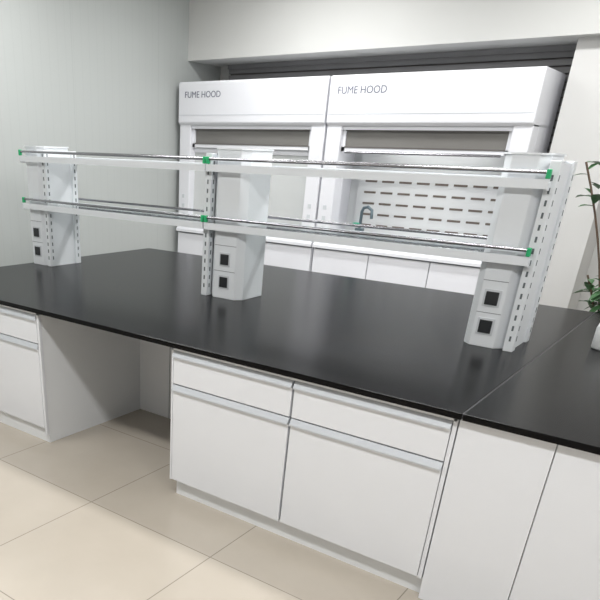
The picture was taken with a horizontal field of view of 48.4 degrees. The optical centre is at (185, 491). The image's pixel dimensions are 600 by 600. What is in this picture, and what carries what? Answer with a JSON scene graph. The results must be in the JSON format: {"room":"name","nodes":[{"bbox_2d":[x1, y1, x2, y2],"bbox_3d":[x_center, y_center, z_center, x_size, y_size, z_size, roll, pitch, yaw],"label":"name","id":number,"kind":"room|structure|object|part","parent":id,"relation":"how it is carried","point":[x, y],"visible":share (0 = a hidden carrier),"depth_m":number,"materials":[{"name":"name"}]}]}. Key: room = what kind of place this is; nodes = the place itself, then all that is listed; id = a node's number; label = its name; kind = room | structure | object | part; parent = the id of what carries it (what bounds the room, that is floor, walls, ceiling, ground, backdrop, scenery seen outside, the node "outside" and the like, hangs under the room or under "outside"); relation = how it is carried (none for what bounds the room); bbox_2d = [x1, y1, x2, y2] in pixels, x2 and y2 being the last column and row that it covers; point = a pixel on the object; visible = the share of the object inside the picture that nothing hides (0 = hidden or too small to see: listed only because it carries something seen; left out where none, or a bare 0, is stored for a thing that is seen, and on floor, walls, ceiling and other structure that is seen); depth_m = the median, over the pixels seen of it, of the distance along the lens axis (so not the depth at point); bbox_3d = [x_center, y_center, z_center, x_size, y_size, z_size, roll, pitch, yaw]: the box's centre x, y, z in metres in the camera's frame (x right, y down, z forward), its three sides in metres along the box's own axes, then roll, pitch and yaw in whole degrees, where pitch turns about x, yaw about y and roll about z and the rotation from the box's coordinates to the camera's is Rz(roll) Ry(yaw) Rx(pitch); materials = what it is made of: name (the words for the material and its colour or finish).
{"room":"laboratory","nodes":[
{"label":"laboratory","id":0,"kind":"room"},
{"bbox_2d":[0,0,220,266],"bbox_3d":[-2.405,-2.263,4.387,0.100,3.150,8.750,22,34,34],"label":"wall","id":1,"kind":"structure","parent":0,"point":[98,76],"depth_m":5.83,"materials":[{"name":"white paint"}]},
{"bbox_2d":[0,409,421,599],"bbox_3d":[0.331,0.304,3.154,7.300,0.100,8.750,22,34,34],"label":"floor","id":2,"kind":"structure","parent":0,"point":[97,512],"depth_m":3.17,"materials":[{"name":"tile"}]},
{"bbox_2d":[176,76,331,270],"bbox_3d":[0.730,-2.884,6.702,1.660,2.270,0.600,22,34,34],"label":"fume hood","id":3,"kind":"object","parent":2,"relation":"on","point":[287,117],"visible":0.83,"depth_m":6.19,"materials":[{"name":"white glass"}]},
{"bbox_3d":[0.030,-3.324,6.849,0.140,0.965,0.160,22,34,34],"label":"post","id":4,"kind":"part","parent":3,"relation":"part of","materials":[{"name":"white metal"}]},
{"bbox_3d":[0.118,-2.398,7.124,0.545,0.785,0.016,22,34,34],"label":"door","id":5,"kind":"part","parent":3,"relation":"part of","materials":[{"name":"white metal"}]},
{"bbox_3d":[0.620,-3.001,6.482,1.380,0.765,0.007,22,34,34],"label":"sash glass","id":6,"kind":"part","parent":3,"relation":"part of","materials":[{"name":"clear glass"}]},
{"bbox_3d":[0.607,-3.396,6.239,1.380,0.200,0.055,22,34,34],"label":"sash frame","id":7,"kind":"part","parent":3,"relation":"part of","materials":[{"name":"white metal"}]},
{"bbox_3d":[0.614,-3.415,6.238,1.380,0.165,0.007,22,34,34],"label":"sash glass","id":8,"kind":"part","parent":3,"relation":"part of","materials":[{"name":"glass"}]},
{"bbox_3d":[0.974,-2.051,6.513,0.545,0.785,0.016,22,34,34],"label":"door","id":9,"kind":"part","parent":3,"relation":"part of","materials":[{"name":"white metal"}]},
{"bbox_3d":[1.205,-2.848,6.010,0.140,0.965,0.160,22,34,34],"label":"post","id":10,"kind":"part","parent":3,"relation":"part of","materials":[{"name":"white metal"}]},
{"bbox_2d":[0,248,599,599],"bbox_3d":[1.046,-0.621,3.937,5.640,0.850,2.435,22,34,34],"label":"lab bench","id":11,"kind":"object","parent":2,"relation":"on","point":[355,422],"visible":0.99,"depth_m":3.01,"materials":[{"name":"white laminate"}]},
{"bbox_3d":[-1.108,-1.037,3.998,0.617,0.137,0.022,22,34,34],"label":"drawer","id":12,"kind":"part","parent":11,"relation":"part of","materials":[{"name":"white laminate"}]},
{"bbox_3d":[-1.118,-0.723,4.162,0.617,0.504,0.022,22,34,34],"label":"door","id":13,"kind":"part","parent":11,"relation":"part of","materials":[{"name":"white laminate"}]},
{"bbox_3d":[-1.355,-0.900,4.295,1.280,0.769,0.022,22,34,34],"label":"frame","id":14,"kind":"part","parent":11,"relation":"part of","materials":[{"name":"white laminate"}]},
{"bbox_3d":[0.196,-0.190,3.224,0.678,0.504,0.022,22,34,34],"label":"door","id":15,"kind":"part","parent":11,"relation":"part of","materials":[{"name":"white laminate"}]},
{"bbox_3d":[0.206,-0.503,3.059,0.678,0.137,0.022,22,34,34],"label":"drawer","id":16,"kind":"part","parent":11,"relation":"part of","materials":[{"name":"white laminate"}]},
{"bbox_2d":[0,248,593,419],"bbox_3d":[0.330,-1.281,4.265,3.758,0.026,2.435,22,34,34],"label":"countertop","id":17,"kind":"structure","parent":11,"relation":"on","point":[404,345],"depth_m":3.61,"materials":[{"name":"black stone"}]},
{"bbox_2d":[18,146,577,351],"bbox_3d":[0.285,-1.683,4.078,3.654,0.858,0.412,22,34,34],"label":"shelf","id":18,"kind":"object","parent":11,"relation":"on","point":[534,188],"visible":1,"depth_m":3.61,"materials":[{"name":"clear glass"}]},
{"bbox_2d":[33,226,40,237],"bbox_3d":[-1.149,-1.996,5.006,0.080,0.080,0.005,22,34,34],"label":"socket","id":19,"kind":"object","parent":18,"relation":"attached to","point":[36,229],"depth_m":5.00,"materials":[{"name":"black plastic"}]},
{"bbox_2d":[34,245,41,256],"bbox_3d":[-1.153,-1.876,5.069,0.080,0.080,0.005,22,34,34],"label":"socket","id":20,"kind":"object","parent":18,"relation":"attached to","point":[37,248],"depth_m":5.06,"materials":[{"name":"black plastic"}]},
{"bbox_3d":[-0.554,-2.226,4.295,1.716,0.016,0.016,22,34,34],"label":"guard rail","id":21,"kind":"part","parent":18,"relation":"part of","materials":[{"name":"silver metal"}]},
{"bbox_3d":[-0.563,-1.944,4.443,1.716,0.016,0.016,22,34,34],"label":"guard rail","id":22,"kind":"part","parent":18,"relation":"part of","materials":[{"name":"silver metal"}]},
{"bbox_3d":[-0.366,-1.944,4.533,1.450,0.008,0.350,22,34,34],"label":"glass","id":23,"kind":"part","parent":18,"relation":"part of","materials":[{"name":"clear glass"}]},
{"bbox_3d":[-0.325,-2.073,4.702,1.716,0.016,0.016,22,34,34],"label":"guard rail","id":24,"kind":"part","parent":18,"relation":"part of","materials":[{"name":"silver metal"}]},
{"bbox_3d":[-0.317,-2.354,4.554,1.716,0.016,0.016,22,34,34],"label":"guard rail","id":25,"kind":"part","parent":18,"relation":"part of","materials":[{"name":"silver metal"}]},
{"bbox_3d":[-0.357,-2.226,4.385,1.450,0.008,0.350,22,34,34],"label":"glass","id":26,"kind":"part","parent":18,"relation":"part of","materials":[{"name":"clear glass"}]},
{"bbox_2d":[218,275,228,289],"bbox_3d":[0.235,-1.312,4.077,0.080,0.080,0.005,22,34,34],"label":"socket","id":27,"kind":"object","parent":18,"relation":"attached to","point":[223,280],"depth_m":4.07,"materials":[{"name":"black plastic"}]},
{"bbox_2d":[219,252,229,266],"bbox_3d":[0.239,-1.432,4.014,0.080,0.080,0.005,22,34,34],"label":"socket","id":28,"kind":"object","parent":18,"relation":"attached to","point":[224,257],"depth_m":4.01,"materials":[{"name":"black plastic"}]},
{"bbox_3d":[0.835,-1.377,3.444,1.846,0.016,0.016,22,34,34],"label":"guard rail","id":29,"kind":"part","parent":18,"relation":"part of","materials":[{"name":"silver metal"}]},
{"bbox_3d":[0.970,-1.402,3.578,1.350,0.008,0.350,22,34,34],"label":"glass","id":30,"kind":"part","parent":18,"relation":"part of","materials":[{"name":"clear glass"}]},
{"bbox_3d":[1.072,-1.505,3.703,1.846,0.016,0.016,22,34,34],"label":"guard rail","id":31,"kind":"part","parent":18,"relation":"part of","materials":[{"name":"silver metal"}]},
{"bbox_3d":[0.844,-1.658,3.297,1.846,0.016,0.016,22,34,34],"label":"guard rail","id":32,"kind":"part","parent":18,"relation":"part of","materials":[{"name":"silver metal"}]},
{"bbox_3d":[1.081,-1.787,3.556,1.846,0.016,0.016,22,34,34],"label":"guard rail","id":33,"kind":"part","parent":18,"relation":"part of","materials":[{"name":"silver metal"}]},
{"bbox_3d":[0.979,-1.683,3.430,1.350,0.008,0.350,22,34,34],"label":"glass","id":34,"kind":"part","parent":18,"relation":"part of","materials":[{"name":"clear glass"}]},
{"bbox_2d":[475,317,495,335],"bbox_3d":[1.470,-0.812,3.195,0.080,0.080,0.005,22,34,34],"label":"socket","id":35,"kind":"object","parent":18,"relation":"attached to","point":[484,326],"depth_m":3.19,"materials":[{"name":"black plastic"}]},
{"bbox_2d":[482,289,502,307],"bbox_3d":[1.474,-0.931,3.132,0.080,0.080,0.005,22,34,34],"label":"socket","id":36,"kind":"object","parent":18,"relation":"attached to","point":[491,298],"depth_m":3.12,"materials":[{"name":"black plastic"}]},
{"bbox_3d":[0.470,-0.177,2.982,1.404,0.729,0.022,22,34,34],"label":"cabinet frame","id":37,"kind":"part","parent":11,"relation":"part of","materials":[{"name":"white laminate"}]},
{"bbox_3d":[0.730,0.027,2.842,0.682,0.504,0.022,22,34,34],"label":"door","id":38,"kind":"part","parent":11,"relation":"part of","materials":[{"name":"white laminate"}]},
{"bbox_3d":[0.740,-0.287,2.678,0.682,0.137,0.022,22,34,34],"label":"drawer","id":39,"kind":"part","parent":11,"relation":"part of","materials":[{"name":"white laminate"}]},
{"bbox_3d":[1.141,0.143,2.519,0.331,0.820,0.016,22,34,34],"label":"plain panel","id":40,"kind":"part","parent":11,"relation":"part of","materials":[{"name":"white laminate"}]},
{"bbox_2d":[462,313,599,454],"bbox_3d":[2.510,-0.396,2.707,1.877,0.026,2.435,22,34,34],"label":"countertop","id":41,"kind":"structure","parent":11,"relation":"on","point":[555,398],"depth_m":2.55,"materials":[{"name":"black stone"}]},
{"bbox_3d":[1.997,0.215,2.394,1.842,0.794,0.848,22,34,34],"label":"panel","id":42,"kind":"part","parent":11,"relation":"part of","materials":[{"name":"white laminate"}]},
{"bbox_3d":[1.456,0.271,2.294,0.476,0.820,0.016,22,34,34],"label":"plain panel","id":43,"kind":"part","parent":11,"relation":"part of","materials":[{"name":"white laminate"}]},
{"bbox_2d":[591,324,599,350],"bbox_3d":[2.100,-0.821,3.207,0.119,0.240,0.119,7,28,9],"label":"wash bottle","id":44,"kind":"object","parent":11,"relation":"on","point":[595,344],"visible":1,"depth_m":3.23,"materials":[{"name":"plastic"}]},
{"bbox_2d":[312,66,565,294],"bbox_3d":[2.039,-2.352,5.766,1.690,2.270,0.600,22,34,34],"label":"fume hood","id":45,"kind":"object","parent":2,"relation":"on","point":[472,117],"visible":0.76,"depth_m":5.47,"materials":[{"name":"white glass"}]},
{"bbox_3d":[1.328,-2.798,5.922,0.140,0.965,0.160,22,34,34],"label":"post","id":46,"kind":"part","parent":45,"relation":"part of","materials":[{"name":"white metal"}]},
{"bbox_3d":[1.420,-1.870,6.194,0.555,0.785,0.016,22,34,34],"label":"door","id":47,"kind":"part","parent":45,"relation":"part of","materials":[{"name":"white metal"}]},
{"bbox_3d":[1.467,-2.913,6.150,0.030,0.965,0.410,22,34,34],"label":"panel","id":48,"kind":"part","parent":45,"relation":"part of","materials":[{"name":"white metal"}]},
{"bbox_2d":[353,205,372,230],"bbox_3d":[1.635,-2.459,6.001,0.198,0.339,0.094,22,34,34],"label":"tap","id":49,"kind":"object","parent":45,"relation":"on","point":[364,207],"depth_m":5.98,"materials":[{"name":"grey metal"}]},
{"bbox_3d":[1.856,-1.693,5.883,0.555,0.785,0.016,22,34,34],"label":"door","id":50,"kind":"part","parent":45,"relation":"part of","materials":[{"name":"white metal"}]},
{"bbox_3d":[1.924,-2.884,5.303,1.410,0.165,0.007,22,34,34],"label":"sash glass","id":51,"kind":"part","parent":45,"relation":"part of","materials":[{"name":"clear glass"}]},
{"bbox_3d":[1.917,-2.864,5.303,1.410,0.200,0.055,22,34,34],"label":"sash frame","id":52,"kind":"part","parent":45,"relation":"part of","materials":[{"name":"white metal"}]},
{"bbox_3d":[2.291,-1.517,5.572,0.555,0.785,0.016,22,34,34],"label":"door","id":53,"kind":"part","parent":45,"relation":"part of","materials":[{"name":"white metal"}]},
{"bbox_3d":[2.526,-2.312,5.066,0.140,0.965,0.160,22,34,34],"label":"post","id":54,"kind":"part","parent":45,"relation":"part of","materials":[{"name":"white metal"}]},
{"bbox_3d":[2.749,-2.392,5.233,0.030,0.965,0.410,22,34,34],"label":"panel","id":55,"kind":"part","parent":45,"relation":"part of","materials":[{"name":"white metal"}]},
{"bbox_2d":[572,161,599,312],"bbox_3d":[3.058,-1.438,4.712,0.605,1.686,0.728,-9,30,-20],"label":"potted plant","id":56,"kind":"object","parent":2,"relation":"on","point":[592,303],"visible":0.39,"depth_m":4.58,"materials":[{"name":"green plant"}]},
{"bbox_3d":[2.934,-1.277,4.728,0.200,0.563,0.014,8,28,11],"label":"stem","id":57,"kind":"part","parent":56,"relation":"part of","materials":[{"name":"green plant"}]},
{"bbox_3d":[2.893,-1.650,4.669,0.014,1.274,0.415,-24,37,-39],"label":"stem","id":58,"kind":"part","parent":56,"relation":"part of","materials":[{"name":"brown plant"}]},
{"bbox_2d":[220,66,599,311],"bbox_3d":[3.119,-2.621,5.395,7.100,3.150,0.100,22,34,34],"label":"wall","id":59,"kind":"structure","parent":0,"point":[592,272],"depth_m":5.51,"materials":[{"name":"paint"}]},
{"bbox_2d":[188,0,599,66],"bbox_3d":[2.947,-3.602,4.596,7.100,0.680,0.550,22,34,34],"label":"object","id":60,"kind":"structure","parent":59,"relation":"attached to","point":[222,33],"depth_m":5.40,"materials":[{"name":"paint"}]},
{"bbox_2d":[228,44,576,152],"bbox_3d":[1.727,-3.388,6.109,3.320,1.168,0.090,22,34,34],"label":"window blind","id":61,"kind":"object","parent":59,"relation":"attached to","point":[559,58],"visible":0.08,"depth_m":5.61,"materials":[{"name":"grey fabric"}]},
{"bbox_3d":[1.740,-3.886,5.843,3.320,0.038,0.080,22,34,34],"label":"head rail","id":62,"kind":"part","parent":61,"relation":"part of","materials":[{"name":"grey metal"}]},
{"bbox_2d":[539,36,599,309],"bbox_3d":[3.085,-2.171,5.267,0.430,2.470,0.430,22,34,34],"label":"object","id":63,"kind":"structure","parent":59,"relation":"attached to","point":[577,130],"depth_m":4.93,"materials":[{"name":"paint"}]}
]}

